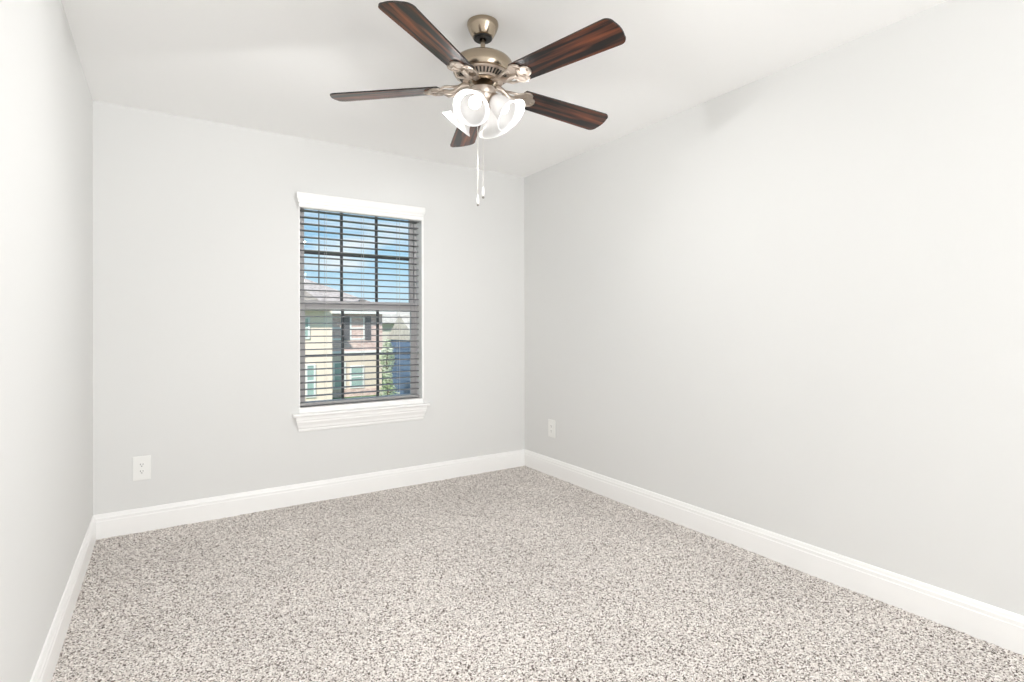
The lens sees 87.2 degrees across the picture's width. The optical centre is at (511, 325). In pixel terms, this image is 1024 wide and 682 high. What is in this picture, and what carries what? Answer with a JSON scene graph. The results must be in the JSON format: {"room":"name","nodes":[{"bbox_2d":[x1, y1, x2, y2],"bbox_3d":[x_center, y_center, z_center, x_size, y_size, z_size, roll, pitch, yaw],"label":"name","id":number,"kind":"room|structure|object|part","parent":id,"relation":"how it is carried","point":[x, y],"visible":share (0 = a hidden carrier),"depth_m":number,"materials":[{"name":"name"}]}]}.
{"room":"empty bedroom","nodes":[
{"label":"empty bedroom","id":0,"kind":"room"},
{"bbox_2d":[0,0,92,681],"bbox_3d":[-1.010,0.007,0.821,0.140,2.540,5.356,0,0,-33],"label":"wall","id":1,"kind":"structure","parent":0,"point":[46,102],"depth_m":1.72,"materials":[{"name":"white paint"}]},
{"bbox_2d":[30,515,95,681],"bbox_3d":[-0.940,1.120,0.860,0.016,0.154,5.076,0,0,-33],"label":"baseboard","id":2,"kind":"structure","parent":1,"relation":"attached to","point":[44,670],"depth_m":2.05,"materials":[{"name":"white wood"}]},
{"bbox_2d":[93,101,524,514],"bbox_3d":[-1.161,0.018,3.854,2.904,2.540,0.180,0,0,-33],"label":"wall","id":3,"kind":"structure","parent":0,"point":[196,221],"depth_m":3.40,"materials":[{"name":"white paint"}]},
{"bbox_2d":[132,455,150,480],"bbox_3d":[-2.138,0.825,3.105,0.088,0.138,0.009,0,0,-33],"label":"wall outlet","id":4,"kind":"object","parent":3,"relation":"attached to","point":[141,465],"visible":1,"depth_m":3.10,"materials":[{"name":"white plastic"}]},
{"bbox_2d":[138,469,144,473],"bbox_3d":[-2.136,0.844,3.102,0.033,0.025,0.003,0,0,-33],"label":"receptacle","id":5,"kind":"object","parent":4,"relation":"attached to","point":[140,471],"depth_m":3.10,"materials":[{"name":"grey plastic"}]},
{"bbox_2d":[94,449,524,539],"bbox_3d":[-1.103,1.130,3.768,2.904,0.154,0.016,0,0,-33],"label":"baseboard","id":6,"kind":"structure","parent":3,"relation":"attached to","point":[112,524],"depth_m":3.52,"materials":[{"name":"white wood"}]},
{"bbox_2d":[300,207,416,405],"bbox_3d":[-1.114,-0.151,3.934,0.891,1.438,0.068,0,0,-33],"label":"window","id":7,"kind":"structure","parent":3,"relation":"in","point":[410,278],"depth_m":3.94,"materials":[{"name":"grey plastic"}]},
{"bbox_3d":[-1.120,-0.477,3.942,0.835,0.730,0.022,0,0,-33],"label":"sash","id":8,"kind":"part","parent":7,"relation":"part of","materials":[{"name":"grey plastic"}]},
{"bbox_3d":[-1.105,0.190,3.919,0.835,0.724,0.022,0,0,-33],"label":"sash","id":9,"kind":"part","parent":7,"relation":"part of","materials":[{"name":"grey plastic"}]},
{"bbox_2d":[297,192,424,405],"bbox_3d":[-1.067,-0.166,3.831,0.906,1.421,0.158,0,0,-33],"label":"window blind","id":10,"kind":"object","parent":7,"relation":"attached to","point":[311,201],"visible":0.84,"depth_m":3.83,"materials":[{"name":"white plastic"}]},
{"bbox_3d":[-1.297,-0.142,3.743,0.002,1.350,0.056,0,0,-33],"label":"ladder cord","id":11,"kind":"part","parent":10,"relation":"part of","materials":[{"name":"white fabric"}]},
{"bbox_3d":[-1.083,0.536,3.877,0.866,0.018,0.052,0,0,-33],"label":"rail","id":12,"kind":"part","parent":10,"relation":"part of","materials":[{"name":"grey plastic"}]},
{"bbox_3d":[-1.079,-0.142,3.884,0.002,1.350,0.056,0,0,-33],"label":"ladder cord","id":13,"kind":"part","parent":10,"relation":"part of","materials":[{"name":"white fabric"}]},
{"bbox_3d":[-0.853,-0.143,4.031,0.002,1.350,0.056,0,0,-33],"label":"ladder cord","id":14,"kind":"part","parent":10,"relation":"part of","materials":[{"name":"fabric"}]},
{"bbox_2d":[292,397,429,417],"bbox_3d":[-1.063,0.581,3.843,0.968,0.054,0.160,0,0,-33],"label":"window sill","id":15,"kind":"structure","parent":3,"relation":"attached to","point":[375,405],"depth_m":3.79,"materials":[{"name":"white wood"}]},
{"bbox_2d":[296,406,426,431],"bbox_3d":[-1.037,0.658,3.802,0.930,0.101,0.036,0,0,-33],"label":"trim","id":16,"kind":"structure","parent":3,"relation":"attached to","point":[322,422],"depth_m":3.77,"materials":[{"name":"white wood"}]},
{"bbox_2d":[299,207,423,407],"bbox_3d":[-1.069,-0.158,3.864,0.893,1.424,0.104,0,0,-33],"label":"trim","id":17,"kind":"structure","parent":3,"relation":"attached to","point":[420,249],"depth_m":4.07,"materials":[{"name":"white"}]},
{"bbox_2d":[61,0,947,177],"bbox_3d":[0.252,-1.325,1.669,3.184,0.120,5.396,0,0,-33],"label":"ceiling","id":18,"kind":"structure","parent":0,"point":[274,66],"depth_m":2.52,"materials":[{"name":"white paint"}]},
{"bbox_2d":[330,1,625,205],"bbox_3d":[-0.077,-0.877,2.269,1.230,0.768,1.280,0,0,-33],"label":"ceiling fan","id":19,"kind":"object","parent":18,"relation":"hanging from","point":[483,70],"visible":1,"depth_m":2.16,"materials":[{"name":"brown wood"}]},
{"bbox_3d":[-0.530,-0.979,2.278,0.475,0.006,0.133,-2,10,5],"label":"blade","id":20,"kind":"part","parent":19,"relation":"part of","materials":[{"name":"brown wood"}]},
{"bbox_3d":[-0.280,-0.991,1.865,0.133,0.006,0.475,12,5,22],"label":"blade","id":21,"kind":"part","parent":19,"relation":"part of","materials":[{"name":"brown wood"}]},
{"bbox_3d":[-0.230,-0.879,2.280,0.139,0.152,0.149,0,0,-33],"label":"lamp shade","id":22,"kind":"part","parent":19,"relation":"part of","materials":[{"name":"white glass"}]},
{"bbox_3d":[-0.215,-0.970,2.643,0.133,0.006,0.475,-12,0,-14],"label":"blade","id":23,"kind":"part","parent":19,"relation":"part of","materials":[{"name":"brown wood"}]},
{"bbox_3d":[-0.154,-0.879,2.133,0.148,0.152,0.141,0,0,-33],"label":"lamp shade","id":24,"kind":"part","parent":19,"relation":"part of","materials":[{"name":"white glass"}]},
{"bbox_3d":[-0.146,-0.904,2.166,0.064,0.071,0.059,0,0,-33],"label":"bulb","id":25,"kind":"part","parent":19,"relation":"part of","materials":[{"name":"white glass"}]},
{"bbox_3d":[-0.084,-0.879,2.352,0.149,0.152,0.139,0,0,-33],"label":"lamp shade","id":26,"kind":"part","parent":19,"relation":"part of","materials":[{"name":"white glass"}]},
{"bbox_3d":[-0.044,-0.904,2.216,0.058,0.071,0.065,0,0,-33],"label":"bulb","id":27,"kind":"part","parent":19,"relation":"part of","materials":[{"name":"white glass"}]},
{"bbox_3d":[-0.011,-0.880,2.208,0.139,0.152,0.148,0,0,-33],"label":"lamp shade","id":28,"kind":"part","parent":19,"relation":"part of","materials":[{"name":"white glass"}]},
{"bbox_3d":[0.230,-0.977,2.456,0.475,0.006,0.133,3,-15,-31],"label":"blade","id":29,"kind":"part","parent":19,"relation":"part of","materials":[{"name":"brown wood"}]},
{"bbox_3d":[0.190,-1.001,1.976,0.475,0.006,0.133,-1,-14,41],"label":"blade","id":30,"kind":"part","parent":19,"relation":"part of","materials":[{"name":"brown wood"}]},
{"bbox_2d":[51,466,1023,681],"bbox_3d":[0.271,1.176,1.645,2.906,0.013,5.078,0,0,-33],"label":"floor","id":31,"kind":"structure","parent":0,"point":[522,573],"depth_m":2.27,"materials":[{"name":"carpet"}]},
{"bbox_2d":[524,0,1023,615],"bbox_3d":[1.545,0.004,2.475,0.140,2.540,5.356,0,0,-33],"label":"wall","id":32,"kind":"structure","parent":0,"point":[788,302],"depth_m":2.51,"materials":[{"name":"white paint"}]},
{"bbox_2d":[548,419,554,437],"bbox_3d":[0.313,0.815,4.242,0.009,0.138,0.088,0,0,-33],"label":"wall outlet","id":33,"kind":"object","parent":32,"relation":"attached to","point":[551,423],"visible":1,"depth_m":4.24,"materials":[{"name":"white plastic"}]},
{"bbox_2d":[525,449,1023,654],"bbox_3d":[1.484,1.117,2.429,0.016,0.154,5.076,0,0,-33],"label":"baseboard","id":34,"kind":"structure","parent":32,"relation":"attached to","point":[1002,628],"depth_m":2.49,"materials":[{"name":"white wood"}]},
{"label":"outside","id":35,"kind":"structure","parent":0,"visible":0},
{"bbox_2d":[332,370,385,398],"bbox_3d":[-13.483,3.432,48.434,90.000,0.200,84.000,0,0,-33],"label":"lawn","id":36,"kind":"structure","parent":35,"point":[382,370],"depth_m":24.33,"materials":[{"name":"green plant"}]},
{"bbox_2d":[304,278,396,400],"bbox_3d":[-13.069,0.103,25.311,12.570,6.300,11.100,0,0,-33],"label":"house","id":37,"kind":"structure","parent":36,"relation":"on","point":[306,286],"depth_m":24.14,"materials":[{"name":"beige"}]},
{"bbox_3d":[-8.689,0.117,22.363,0.420,0.820,0.050,0,0,-33],"label":"pane","id":38,"kind":"part","parent":37,"relation":"part of","materials":[{"name":"teal glass"}]},
{"bbox_3d":[-8.437,2.327,22.514,0.300,1.300,0.050,0,0,-33],"label":"pane","id":39,"kind":"part","parent":37,"relation":"part of","materials":[{"name":"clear glass"}]},
{"bbox_3d":[-7.726,2.244,24.047,0.460,1.130,0.050,0,0,-33],"label":"pane","id":40,"kind":"part","parent":37,"relation":"part of","materials":[{"name":"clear glass"}]},
{"bbox_2d":[344,317,349,339],"bbox_3d":[-7.442,0.129,24.192,0.280,1.100,0.095,0,0,-33],"label":"shutter","id":41,"kind":"object","parent":37,"relation":"hanging from","point":[346,319],"depth_m":24.17,"materials":[{"name":"grey"}]},
{"bbox_3d":[-7.130,0.254,24.456,2.510,1.850,0.090,0,0,-33],"label":"brick panel","id":42,"kind":"part","parent":37,"relation":"part of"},
{"bbox_3d":[-7.059,2.344,24.478,0.550,0.930,0.050,0,0,-33],"label":"pane","id":43,"kind":"part","parent":37,"relation":"part of","materials":[{"name":"clear glass"}]},
{"bbox_2d":[365,317,370,339],"bbox_3d":[-6.624,0.128,24.722,0.290,1.100,0.095,0,0,-33],"label":"shutter","id":44,"kind":"object","parent":37,"relation":"hanging from","point":[367,320],"depth_m":24.69,"materials":[{"name":"grey"}]},
{"bbox_2d":[375,339,398,395],"bbox_3d":[-4.646,1.866,20.192,1.085,2.684,1.055,0,0,-33],"label":"slender tree","id":45,"kind":"object","parent":36,"relation":"on","point":[386,344],"visible":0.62,"depth_m":20.12,"materials":[{"name":"green plant"}]},
{"bbox_2d":[382,310,409,365],"bbox_3d":[-5.820,0.731,48.645,17.700,5.150,9.200,0,0,-33],"label":"house","id":46,"kind":"structure","parent":36,"relation":"on","point":[384,320],"depth_m":41.52,"materials":[{"name":"beige"}]},
{"bbox_2d":[387,315,409,394],"bbox_3d":[-0.568,1.384,25.565,9.970,3.650,3.450,0,0,-33],"label":"house","id":47,"kind":"structure","parent":36,"relation":"on","point":[402,320],"depth_m":22.89,"materials":[{"name":"blue"}]}
]}

